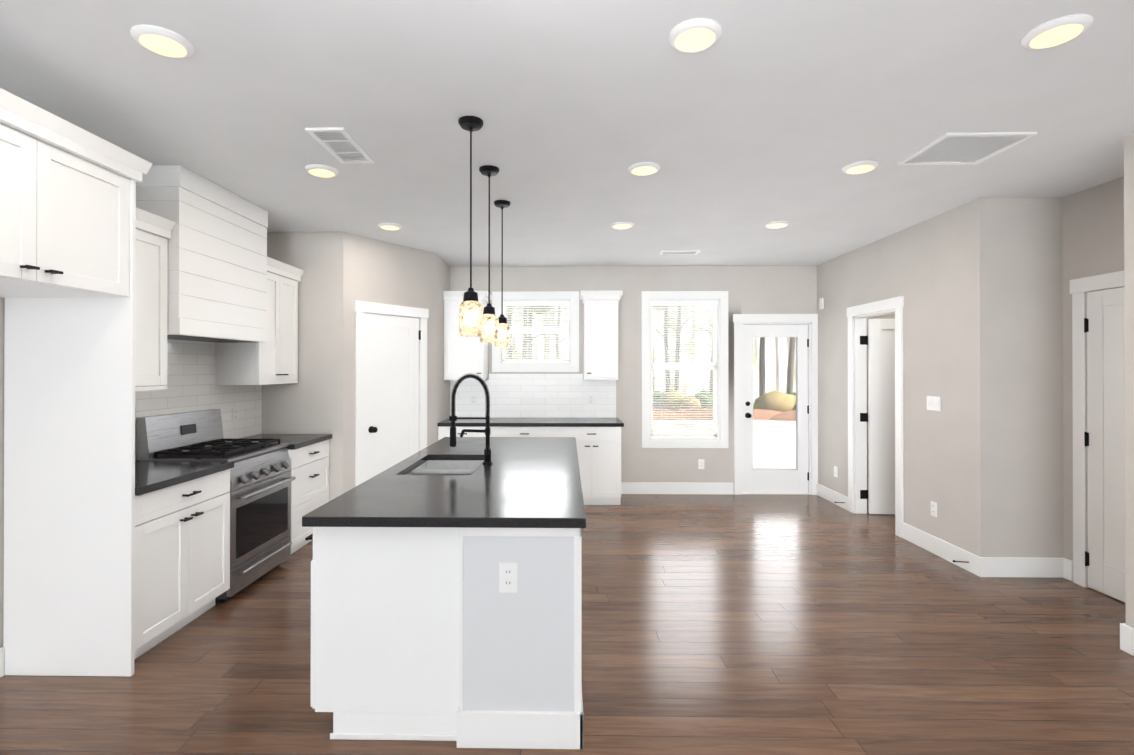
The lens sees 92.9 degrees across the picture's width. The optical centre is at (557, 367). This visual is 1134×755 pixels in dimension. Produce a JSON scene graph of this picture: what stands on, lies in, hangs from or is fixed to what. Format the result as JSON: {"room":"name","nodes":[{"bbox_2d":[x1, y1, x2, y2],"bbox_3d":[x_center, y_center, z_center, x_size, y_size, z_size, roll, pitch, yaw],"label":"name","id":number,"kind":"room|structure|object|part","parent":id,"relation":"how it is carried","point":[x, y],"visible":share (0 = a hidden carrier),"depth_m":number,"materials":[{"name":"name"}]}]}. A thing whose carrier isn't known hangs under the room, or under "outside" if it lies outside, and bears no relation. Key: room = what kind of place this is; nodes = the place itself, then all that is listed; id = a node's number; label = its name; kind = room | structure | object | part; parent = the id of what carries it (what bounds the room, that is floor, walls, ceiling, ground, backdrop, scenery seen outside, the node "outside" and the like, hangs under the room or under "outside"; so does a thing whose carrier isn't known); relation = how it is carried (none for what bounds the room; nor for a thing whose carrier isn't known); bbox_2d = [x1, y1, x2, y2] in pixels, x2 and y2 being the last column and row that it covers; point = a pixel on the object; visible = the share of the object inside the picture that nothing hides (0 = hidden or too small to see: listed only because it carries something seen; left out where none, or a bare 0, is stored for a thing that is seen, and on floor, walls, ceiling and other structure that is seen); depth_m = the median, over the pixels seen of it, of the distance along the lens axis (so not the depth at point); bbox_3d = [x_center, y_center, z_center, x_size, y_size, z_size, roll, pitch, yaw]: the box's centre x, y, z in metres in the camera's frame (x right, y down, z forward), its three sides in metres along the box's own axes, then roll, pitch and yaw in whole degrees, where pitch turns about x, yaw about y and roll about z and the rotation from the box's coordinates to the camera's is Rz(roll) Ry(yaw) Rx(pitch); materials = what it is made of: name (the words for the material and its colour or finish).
{"room":"kitchen","nodes":[
{"label":"kitchen","id":0,"kind":"room"},
{"bbox_2d":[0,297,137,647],"bbox_3d":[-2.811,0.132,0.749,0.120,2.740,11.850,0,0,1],"label":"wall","id":1,"kind":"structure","parent":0,"point":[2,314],"depth_m":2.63,"materials":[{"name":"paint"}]},
{"bbox_2d":[0,647,4,677],"bbox_3d":[-2.776,1.425,-1.198,0.016,0.140,7.668,0,0,1],"label":"baseboard","id":2,"kind":"structure","parent":1,"relation":"attached to","point":[2,661],"depth_m":2.62,"materials":[{"name":"white wood"}]},
{"bbox_2d":[135,207,175,390],"bbox_3d":[-2.512,-0.373,2.967,0.394,1.015,0.604,0,0,1],"label":"upper cabinet","id":3,"kind":"object","parent":1,"relation":"attached to","point":[153,233],"visible":0.29,"depth_m":3.14,"materials":[{"name":"white wood"}]},
{"bbox_2d":[135,339,261,459],"bbox_3d":[-2.694,0.200,3.768,0.008,0.794,2.205,0,0,1],"label":"backsplash","id":4,"kind":"structure","parent":1,"relation":"attached to","point":[191,376],"depth_m":4.04,"materials":[{"name":"tile"}]},
{"bbox_2d":[232,408,237,421],"bbox_3d":[-2.673,0.395,4.471,0.009,0.116,0.072,0,0,1],"label":"outlet","id":5,"kind":"object","parent":4,"relation":"attached to","point":[234,414],"visible":1,"depth_m":4.46,"materials":[{"name":"white plastic"}]},
{"bbox_2d":[136,165,267,342],"bbox_3d":[-2.486,-0.710,3.752,0.418,1.032,0.960,0,0,1],"label":"range hood","id":6,"kind":"object","parent":1,"relation":"attached to","point":[217,267],"visible":0.75,"depth_m":3.56,"materials":[{"name":"white wood"}]},
{"bbox_2d":[216,257,303,384],"bbox_3d":[-2.484,-0.367,4.564,0.394,1.015,0.663,0,0,1],"label":"upper cabinet","id":7,"kind":"object","parent":1,"relation":"attached to","point":[273,359],"visible":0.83,"depth_m":4.45,"materials":[{"name":"white wood"}]},
{"bbox_2d":[262,232,449,500],"bbox_3d":[-1.987,0.149,5.695,1.355,2.740,1.670,0,0,1],"label":"wall","id":8,"kind":"structure","parent":0,"point":[343,272],"depth_m":4.87,"materials":[{"name":"paint"}]},
{"bbox_2d":[354,300,428,486],"bbox_3d":[-1.605,0.453,5.293,0.028,2.130,0.870,0,0,35],"label":"door frame","id":9,"kind":"structure","parent":8,"relation":"attached to","point":[361,308],"depth_m":5.01,"materials":[{"name":"white wood"}]},
{"bbox_2d":[365,313,420,480],"bbox_3d":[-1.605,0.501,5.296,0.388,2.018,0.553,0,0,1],"label":"pantry door","id":10,"kind":"structure","parent":8,"relation":"in","point":[391,390],"depth_m":5.27,"materials":[{"name":"white wood"}]},
{"bbox_2d":[0,494,1133,754],"bbox_3d":[0.959,1.562,0.678,7.900,0.120,11.850,0,0,1],"label":"floor","id":11,"kind":"structure","parent":0,"point":[758,624],"depth_m":2.76,"materials":[{"name":"brown wood"}]},
{"bbox_2d":[0,88,151,676],"bbox_3d":[-2.379,0.242,2.172,0.684,2.530,1.062,0,0,1],"label":"surround","id":12,"kind":"object","parent":11,"relation":"on","point":[67,237],"visible":1,"depth_m":2.63,"materials":[{"name":"white wood"}]},
{"bbox_2d":[134,469,229,659],"bbox_3d":[-2.374,1.073,3.042,0.664,0.875,0.766,0,0,1],"label":"base cabinet","id":13,"kind":"object","parent":11,"relation":"on","point":[182,554],"visible":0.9,"depth_m":2.98,"materials":[{"name":"white wood"}]},
{"bbox_2d":[135,461,233,495],"bbox_3d":[-2.382,0.615,3.044,0.652,0.040,0.766,0,0,1],"label":"countertop","id":14,"kind":"structure","parent":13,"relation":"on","point":[151,476],"depth_m":3.10,"materials":[{"name":"black stone"}]},
{"bbox_2d":[136,409,295,602],"bbox_3d":[-2.343,0.918,3.804,0.673,1.190,0.750,0,0,1],"label":"range","id":15,"kind":"object","parent":11,"relation":"on","point":[261,478],"visible":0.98,"depth_m":3.70,"materials":[{"name":"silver metal"}]},
{"bbox_2d":[225,434,331,553],"bbox_3d":[-2.349,1.058,4.521,0.666,0.915,0.677,0,0,1],"label":"base cabinet","id":16,"kind":"object","parent":11,"relation":"on","point":[310,474],"depth_m":4.47,"materials":[{"name":"white wood"}]},
{"bbox_3d":[-2.356,0.620,4.523,0.652,0.040,0.677,0,0,1],"label":"top of the drawer bank base cabinet","id":17,"kind":"part","parent":16,"relation":"part of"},
{"bbox_2d":[305,529,582,748],"bbox_3d":[-0.450,1.074,3.368,1.148,0.875,2.468,0,0,1],"label":"kitchen island","id":18,"kind":"object","parent":11,"relation":"on","point":[423,628],"depth_m":2.18,"materials":[{"name":"white wood"}]},
{"bbox_2d":[302,437,585,528],"bbox_3d":[-0.427,0.616,3.381,1.125,0.040,2.520,0,0,1],"label":"island countertop","id":19,"kind":"structure","parent":18,"relation":"on","point":[532,482],"depth_m":2.51,"materials":[{"name":"black stone"}]},
{"bbox_2d":[410,457,481,472],"bbox_3d":[-0.681,0.737,3.335,0.444,0.226,0.724,0,0,1],"label":"sink","id":20,"kind":"object","parent":19,"relation":"in","point":[436,464],"depth_m":3.69,"materials":[{"name":"silver metal"}]},
{"bbox_2d":[450,373,493,464],"bbox_3d":[-0.532,0.316,3.334,0.265,0.561,0.060,0,0,1],"label":"faucet","id":21,"kind":"object","parent":19,"relation":"on","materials":[{"name":"black metal"}]},
{"bbox_2d":[499,563,516,592],"bbox_3d":[-0.194,0.837,2.141,0.072,0.116,0.009,0,0,1],"label":"outlet","id":22,"kind":"object","parent":18,"relation":"attached to","point":[507,577],"visible":1,"depth_m":2.14,"materials":[{"name":"white plastic"}]},
{"bbox_2d":[438,427,493,440],"bbox_3d":[-0.992,1.083,6.194,0.611,0.876,0.625,0,0,1],"label":"base cabinet","id":23,"kind":"object","parent":11,"relation":"on","point":[443,432],"depth_m":5.88,"materials":[{"name":"white wood"}]},
{"bbox_2d":[494,427,569,436],"bbox_3d":[-0.348,1.083,6.183,0.922,0.876,0.625,0,0,1],"label":"base cabinet","id":24,"kind":"object","parent":11,"relation":"on","point":[498,431],"depth_m":5.87,"materials":[{"name":"white wood"}]},
{"bbox_2d":[570,427,620,504],"bbox_3d":[0.348,1.083,6.171,0.713,0.876,0.625,0,0,1],"label":"base cabinet","id":25,"kind":"object","parent":11,"relation":"on","point":[599,453],"depth_m":5.86,"materials":[{"name":"white wood"}]},
{"bbox_2d":[437,418,623,426],"bbox_3d":[-0.284,0.626,6.171,2.027,0.040,0.651,0,0,1],"label":"countertop","id":26,"kind":"structure","parent":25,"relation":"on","point":[556,422],"depth_m":5.90,"materials":[{"name":"black stone"}]},
{"bbox_2d":[0,0,1133,266],"bbox_3d":[0.959,-1.298,0.688,7.900,0.120,11.850,0,0,1],"label":"ceiling","id":27,"kind":"structure","parent":0,"point":[752,122],"depth_m":2.56,"materials":[{"name":"paint"}]},
{"bbox_2d":[130,24,194,58],"bbox_3d":[-1.488,-1.219,2.036,0.196,0.029,0.196,0,0,1],"label":"recessed light","id":28,"kind":"object","parent":27,"relation":"in","point":[162,41],"visible":1,"depth_m":2.00,"materials":[{"name":"white plastic"}]},
{"bbox_2d":[305,164,338,177],"bbox_3d":[-1.465,-1.214,3.355,0.196,0.029,0.196,0,0,1],"label":"recessed light","id":29,"kind":"object","parent":27,"relation":"in","point":[320,170],"visible":1,"depth_m":3.31,"materials":[{"name":"white plastic"}]},
{"bbox_2d":[305,127,374,164],"bbox_3d":[-1.191,-1.218,2.990,0.200,0.024,0.450,0,0,1],"label":"ceiling vent","id":30,"kind":"object","parent":27,"relation":"in","point":[340,144],"visible":1,"depth_m":2.96,"materials":[{"name":"white metal"}]},
{"bbox_2d":[378,223,401,229],"bbox_3d":[-1.442,-1.210,4.655,0.196,0.029,0.196,0,0,1],"label":"recessed light","id":31,"kind":"object","parent":27,"relation":"in","point":[390,226],"visible":1,"depth_m":4.61,"materials":[{"name":"white plastic"}]},
{"bbox_2d":[458,116,482,336],"bbox_3d":[-0.431,-0.694,2.695,0.124,1.075,0.124,0,0,1],"label":"pendant light","id":32,"kind":"object","parent":27,"relation":"hanging from","point":[470,318],"visible":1,"depth_m":2.67,"materials":[{"name":"glass"}]},
{"bbox_2d":[479,165,498,342],"bbox_3d":[-0.420,-0.692,3.335,0.124,1.075,0.124,0,0,1],"label":"pendant light","id":33,"kind":"object","parent":27,"relation":"hanging from","point":[490,327],"visible":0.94,"depth_m":3.31,"materials":[{"name":"glass"}]},
{"bbox_2d":[494,200,509,346],"bbox_3d":[-0.409,-0.689,4.005,0.124,1.075,0.124,0,0,1],"label":"pendant light","id":34,"kind":"object","parent":27,"relation":"hanging from","point":[504,334],"visible":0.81,"depth_m":3.98,"materials":[{"name":"glass"}]},
{"bbox_2d":[611,221,633,228],"bbox_3d":[0.557,-1.210,4.620,0.196,0.029,0.196,0,0,1],"label":"recessed light","id":35,"kind":"object","parent":27,"relation":"in","point":[621,225],"visible":1,"depth_m":4.57,"materials":[{"name":"white plastic"}]},
{"bbox_2d":[628,162,659,175],"bbox_3d":[0.535,-1.214,3.321,0.196,0.029,0.196,0,0,1],"label":"recessed light","id":36,"kind":"object","parent":27,"relation":"in","point":[643,168],"visible":1,"depth_m":3.28,"materials":[{"name":"white plastic"}]},
{"bbox_2d":[659,250,699,254],"bbox_3d":[1.296,-1.209,5.708,0.400,0.024,0.160,0,0,1],"label":"ceiling vent","id":37,"kind":"object","parent":27,"relation":"in","point":[679,252],"visible":1,"depth_m":5.70,"materials":[{"name":"white metal"}]},
{"bbox_2d":[668,18,721,52],"bbox_3d":[0.512,-1.219,2.001,0.196,0.029,0.196,0,0,1],"label":"recessed light","id":38,"kind":"object","parent":27,"relation":"in","point":[695,35],"visible":1,"depth_m":1.97,"materials":[{"name":"white plastic"}]},
{"bbox_2d":[765,221,788,227],"bbox_3d":[1.877,-1.210,4.597,0.196,0.029,0.196,0,0,1],"label":"recessed light","id":39,"kind":"object","parent":27,"relation":"in","point":[777,224],"visible":1,"depth_m":4.55,"materials":[{"name":"white plastic"}]},
{"bbox_2d":[842,160,878,173],"bbox_3d":[1.854,-1.215,3.297,0.196,0.029,0.196,0,0,1],"label":"recessed light","id":40,"kind":"object","parent":27,"relation":"in","point":[860,167],"visible":1,"depth_m":3.26,"materials":[{"name":"white plastic"}]},
{"bbox_2d":[897,132,1036,165],"bbox_3d":[2.280,-1.218,3.030,0.470,0.024,0.420,0,0,1],"label":"ceiling vent","id":41,"kind":"object","parent":27,"relation":"in","point":[965,148],"visible":1,"depth_m":3.01,"materials":[{"name":"white metal"}]},
{"bbox_2d":[1021,14,1092,49],"bbox_3d":[1.831,-1.219,1.978,0.196,0.029,0.196,0,0,1],"label":"recessed light","id":42,"kind":"object","parent":27,"relation":"in","point":[1057,31],"visible":1,"depth_m":1.95,"materials":[{"name":"white plastic"}]},
{"bbox_2d":[450,266,894,493],"bbox_3d":[1.061,0.152,6.542,7.900,2.740,0.130,0,0,1],"label":"wall","id":43,"kind":"structure","parent":0,"point":[771,289],"depth_m":6.48,"materials":[{"name":"paint"}]},
{"bbox_2d":[443,291,491,379],"bbox_3d":[-1.043,-0.361,6.315,0.505,1.015,0.394,0,0,1],"label":"upper cabinet","id":44,"kind":"object","parent":43,"relation":"attached to","point":[463,355],"visible":0.81,"depth_m":6.17,"materials":[{"name":"white wood"}]},
{"bbox_2d":[450,374,615,417],"bbox_3d":[-0.291,0.342,6.496,2.002,0.530,0.008,0,0,1],"label":"backsplash","id":45,"kind":"structure","parent":43,"relation":"attached to","point":[538,395],"depth_m":6.49,"materials":[{"name":"tile"}]},
{"bbox_2d":[470,395,475,404],"bbox_3d":[-1.010,0.392,6.500,0.072,0.116,0.009,0,0,1],"label":"electrical outlet","id":46,"kind":"object","parent":45,"relation":"attached to","point":[472,399],"visible":1,"depth_m":6.50,"materials":[{"name":"white plastic"}]},
{"bbox_2d":[588,395,593,404],"bbox_3d":[0.410,0.392,6.475,0.072,0.116,0.009,0,0,1],"label":"electrical outlet","id":47,"kind":"object","parent":45,"relation":"attached to","point":[590,399],"visible":1,"depth_m":6.47,"materials":[{"name":"white plastic"}]},
{"bbox_2d":[492,291,578,371],"bbox_3d":[-0.259,-0.428,6.557,1.050,0.970,0.150,0,0,1],"label":"trim","id":48,"kind":"structure","parent":43,"relation":"attached to","point":[572,297],"depth_m":6.48,"materials":[{"name":"white wood"}]},
{"bbox_2d":[502,301,569,362],"bbox_3d":[-0.259,-0.428,6.566,0.830,0.750,0.103,0,0,1],"label":"kitchen window","id":49,"kind":"structure","parent":43,"relation":"in","point":[526,329],"depth_m":6.54,"materials":[{"name":"plastic"}]},
{"bbox_2d":[580,290,622,379],"bbox_3d":[0.509,-0.361,6.288,0.475,1.015,0.394,0,0,1],"label":"upper cabinet","id":50,"kind":"object","parent":43,"relation":"attached to","point":[600,334],"visible":1,"depth_m":6.15,"materials":[{"name":"white wood"}]},
{"bbox_2d":[621,482,732,494],"bbox_3d":[1.410,1.452,6.458,1.400,0.140,0.016,0,0,1],"label":"baseboard","id":51,"kind":"structure","parent":43,"relation":"attached to","point":[672,488],"depth_m":6.45,"materials":[{"name":"white wood"}]},
{"bbox_2d":[651,301,717,437],"bbox_3d":[1.533,0.027,6.533,0.815,1.660,0.103,0,0,1],"label":"window blind","id":52,"kind":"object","parent":43,"relation":"in","point":[691,365],"depth_m":6.51,"materials":[{"name":"plastic"}]},
{"bbox_2d":[641,291,728,447],"bbox_3d":[1.533,0.027,6.524,1.035,1.880,0.150,0,0,1],"label":"trim","id":53,"kind":"structure","parent":43,"relation":"attached to","point":[721,440],"depth_m":6.46,"materials":[{"name":"white wood"}]},
{"bbox_2d":[698,459,703,468],"bbox_3d":[1.730,1.162,6.457,0.072,0.116,0.009,0,0,1],"label":"outlet","id":54,"kind":"object","parent":43,"relation":"attached to","point":[700,463],"visible":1,"depth_m":6.46,"materials":[{"name":"white plastic"}]},
{"bbox_2d":[733,314,817,494],"bbox_3d":[2.626,0.442,6.502,1.040,2.160,0.154,0,0,1],"label":"door frame","id":55,"kind":"structure","parent":43,"relation":"attached to","point":[809,320],"depth_m":6.43,"materials":[{"name":"white wood"}]},
{"bbox_2d":[743,325,808,492],"bbox_3d":[2.634,0.497,6.463,0.800,2.022,0.120,0,0,1],"label":"back door","id":56,"kind":"structure","parent":43,"relation":"in","point":[792,480],"depth_m":6.48,"materials":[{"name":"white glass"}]},
{"bbox_2d":[817,133,1133,627],"bbox_3d":[3.352,0.131,0.576,0.730,2.740,11.720,0,0,1],"label":"wall","id":57,"kind":"structure","parent":0,"point":[922,268],"depth_m":4.47,"materials":[{"name":"paint"}]},
{"bbox_2d":[819,298,823,309],"bbox_3d":[3.096,-0.744,6.305,0.022,0.130,0.060,0,0,1],"label":"switch","id":58,"kind":"object","parent":57,"relation":"attached to","point":[821,303],"visible":1,"depth_m":6.28,"materials":[{"name":"white plastic"}]},
{"bbox_2d":[817,483,847,509],"bbox_3d":[3.095,1.450,6.067,0.016,0.140,0.740,0,0,1],"label":"baseboard","id":59,"kind":"structure","parent":57,"relation":"attached to","point":[830,495],"depth_m":6.04,"materials":[{"name":"white wood"}]},
{"bbox_2d":[834,466,837,477],"bbox_3d":[3.096,1.160,5.988,0.009,0.116,0.072,0,0,1],"label":"outlet","id":60,"kind":"object","parent":57,"relation":"attached to","point":[835,471],"visible":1,"depth_m":5.97,"materials":[{"name":"white plastic"}]},
{"bbox_2d":[860,335,867,499],"bbox_3d":[3.183,0.519,5.583,0.077,1.700,0.014,0,0,1],"label":"hinge","id":61,"kind":"object","parent":57,"relation":"attached to","point":[863,417],"depth_m":5.59,"materials":[{"name":"black metal"}]},
{"bbox_2d":[847,296,903,537],"bbox_3d":[3.137,0.443,5.245,0.144,2.150,0.940,0,0,1],"label":"door frame","id":62,"kind":"structure","parent":57,"relation":"attached to","point":[857,406],"depth_m":5.59,"materials":[{"name":"white wood"}]},
{"bbox_2d":[868,319,894,513],"bbox_3d":[3.567,0.505,5.543,0.690,2.012,0.035,0,0,4],"label":"bathroom door","id":63,"kind":"structure","parent":57,"relation":"in","point":[881,416],"depth_m":5.55,"materials":[{"name":"white wood"}]},
{"bbox_2d":[931,501,936,516],"bbox_3d":[3.068,1.155,4.388,0.009,0.116,0.072,0,0,1],"label":"outlet","id":64,"kind":"object","parent":57,"relation":"attached to","point":[934,509],"visible":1,"depth_m":4.38,"materials":[{"name":"white plastic"}]},
{"bbox_2d":[927,396,940,410],"bbox_3d":[3.067,0.295,4.391,0.010,0.116,0.164,0,0,1],"label":"light switch","id":65,"kind":"object","parent":57,"relation":"attached to","point":[933,403],"visible":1,"depth_m":4.38,"materials":[{"name":"white plastic"}]},
{"bbox_2d":[902,522,978,575],"bbox_3d":[3.065,1.444,4.342,0.016,0.140,0.890,0,0,1],"label":"baseboard","id":66,"kind":"structure","parent":57,"relation":"attached to","point":[945,550],"depth_m":4.28,"materials":[{"name":"white wood"}]},
{"bbox_2d":[1120,623,1133,655],"bbox_3d":[2.950,1.425,-1.123,0.016,0.140,8.016,0,0,1],"label":"baseboard","id":67,"kind":"structure","parent":57,"relation":"attached to","point":[1126,638],"depth_m":2.84,"materials":[{"name":"white wood"}]},
{"bbox_2d":[967,198,1063,557],"bbox_3d":[3.421,0.143,3.956,0.710,2.740,0.120,0,0,1],"label":"wall jog","id":68,"kind":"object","parent":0,"point":[1015,377],"visible":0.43,"depth_m":3.90,"materials":[{"name":"paint"}]},
{"bbox_2d":[979,557,1063,577],"bbox_3d":[3.352,1.443,3.884,0.606,0.140,0.016,0,0,1],"label":"baseboard","id":69,"kind":"structure","parent":68,"relation":"attached to","point":[1020,567],"depth_m":3.88,"materials":[{"name":"white wood"}]},
{"bbox_2d":[1062,177,1125,602],"bbox_3d":[3.706,0.141,3.376,0.120,2.740,1.030,0,0,1],"label":"wall","id":70,"kind":"structure","parent":0,"point":[1093,229],"depth_m":3.77,"materials":[{"name":"paint"}]},
{"bbox_2d":[1064,558,1072,580],"bbox_3d":[3.646,1.443,3.839,0.016,0.140,0.064,0,0,1],"label":"baseboard","id":71,"kind":"structure","parent":70,"relation":"attached to","point":[1068,569],"depth_m":3.83,"materials":[{"name":"white wood"}]},
{"bbox_2d":[1070,270,1123,587],"bbox_3d":[3.629,0.446,3.321,0.028,2.130,0.970,0,0,1],"label":"door frame","id":72,"kind":"structure","parent":70,"relation":"attached to","point":[1080,288],"depth_m":3.73,"materials":[{"name":"white wood"}]},
{"bbox_2d":[1084,287,1125,601],"bbox_3d":[3.597,0.494,3.328,0.088,2.018,0.762,0,0,1],"label":"door","id":73,"kind":"structure","parent":70,"relation":"in","point":[1104,434],"depth_m":3.56,"materials":[{"name":"white wood"}]},
{"label":"outside","id":74,"kind":"structure","parent":0,"visible":0},
{"bbox_2d":[653,395,795,460],"bbox_3d":[3.063,2.007,38.226,85.000,0.150,63.290,0,0,1],"label":"ground","id":75,"kind":"structure","parent":74,"point":[773,435],"depth_m":14.84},
{"bbox_2d":[507,306,513,358],"bbox_3d":[-1.783,-5.337,23.389,3.124,14.483,3.748,0,0,1],"label":"tree","id":76,"kind":"object","parent":75,"relation":"on","point":[510,334],"depth_m":23.30,"materials":[{"name":"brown plant"}]},
{"bbox_2d":[521,306,533,358],"bbox_3d":[-2.003,-6.047,28.279,3.069,15.936,2.636,0,0,1],"label":"tree","id":77,"kind":"object","parent":75,"relation":"on","point":[525,334],"depth_m":28.36,"materials":[{"name":"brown plant"}]},
{"bbox_2d":[523,306,543,358],"bbox_3d":[-1.334,-4.064,24.915,3.852,11.942,2.790,0,0,1],"label":"tree","id":78,"kind":"object","parent":75,"relation":"on","point":[530,334],"depth_m":24.75,"materials":[{"name":"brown plant"}]},
{"bbox_2d":[532,306,565,358],"bbox_3d":[0.169,-4.284,28.231,3.155,12.408,3.817,0,0,1],"label":"tree","id":79,"kind":"object","parent":75,"relation":"on","point":[557,320],"depth_m":27.52,"materials":[{"name":"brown plant"}]},
{"bbox_2d":[653,306,671,391],"bbox_3d":[5.741,-4.739,29.282,3.336,13.328,4.167,0,0,1],"label":"tree","id":80,"kind":"object","parent":75,"relation":"on","point":[665,344],"depth_m":29.02,"materials":[{"name":"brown plant"}]},
{"bbox_2d":[667,306,690,391],"bbox_3d":[6.016,-4.698,25.743,4.415,13.226,4.017,0,0,1],"label":"tree","id":81,"kind":"object","parent":75,"relation":"on","point":[678,349],"depth_m":25.50,"materials":[{"name":"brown plant"}]},
{"bbox_2d":[705,325,712,394],"bbox_3d":[6.427,-4.253,22.539,2.941,12.320,3.458,0,0,1],"label":"tree","id":82,"kind":"object","parent":75,"relation":"on","point":[711,370],"depth_m":22.25,"materials":[{"name":"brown plant"}]},
{"bbox_2d":[759,337,761,396],"bbox_3d":[10.267,-6.570,28.086,2.747,16.976,3.577,0,0,1],"label":"tree","id":83,"kind":"object","parent":75,"relation":"on","point":[760,355],"depth_m":27.66,"materials":[{"name":"brown plant"}]},
{"bbox_2d":[761,337,764,395],"bbox_3d":[9.752,-5.683,25.003,3.725,15.183,3.798,0,0,1],"label":"tree","id":84,"kind":"object","parent":75,"relation":"on","point":[762,370],"depth_m":24.73,"materials":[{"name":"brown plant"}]},
{"bbox_2d":[786,337,795,393],"bbox_3d":[9.480,-4.296,22.159,3.488,12.393,3.032,0,0,1],"label":"tree","id":85,"kind":"object","parent":75,"relation":"on","point":[791,355],"depth_m":21.68,"materials":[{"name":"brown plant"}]},
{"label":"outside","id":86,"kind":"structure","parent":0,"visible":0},
{"bbox_2d":[506,306,795,394],"bbox_3d":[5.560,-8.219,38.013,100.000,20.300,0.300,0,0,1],"label":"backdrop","id":87,"kind":"structure","parent":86,"point":[771,360],"depth_m":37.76,"materials":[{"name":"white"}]},
{"bbox_2d":[653,407,795,420],"bbox_3d":[4.245,2.068,19.826,58.444,1.200,3.056,0,0,1],"label":"berm","id":88,"kind":"structure","parent":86,"point":[768,415],"depth_m":19.35,"materials":[{"name":"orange soil"}]},
{"bbox_2d":[653,389,795,411],"bbox_3d":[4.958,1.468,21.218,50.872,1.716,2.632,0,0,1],"label":"bush","id":89,"kind":"object","parent":88,"relation":"on","point":[783,402],"depth_m":20.78,"materials":[{"name":"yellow plant"}]},
{"bbox_2d":[753,461,795,468],"bbox_3d":[1.284,1.697,7.838,7.500,0.260,2.460,0,0,1],"label":"porch","id":90,"kind":"object","parent":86,"point":[759,464],"depth_m":8.70,"materials":[{"name":"concrete"}]}
]}

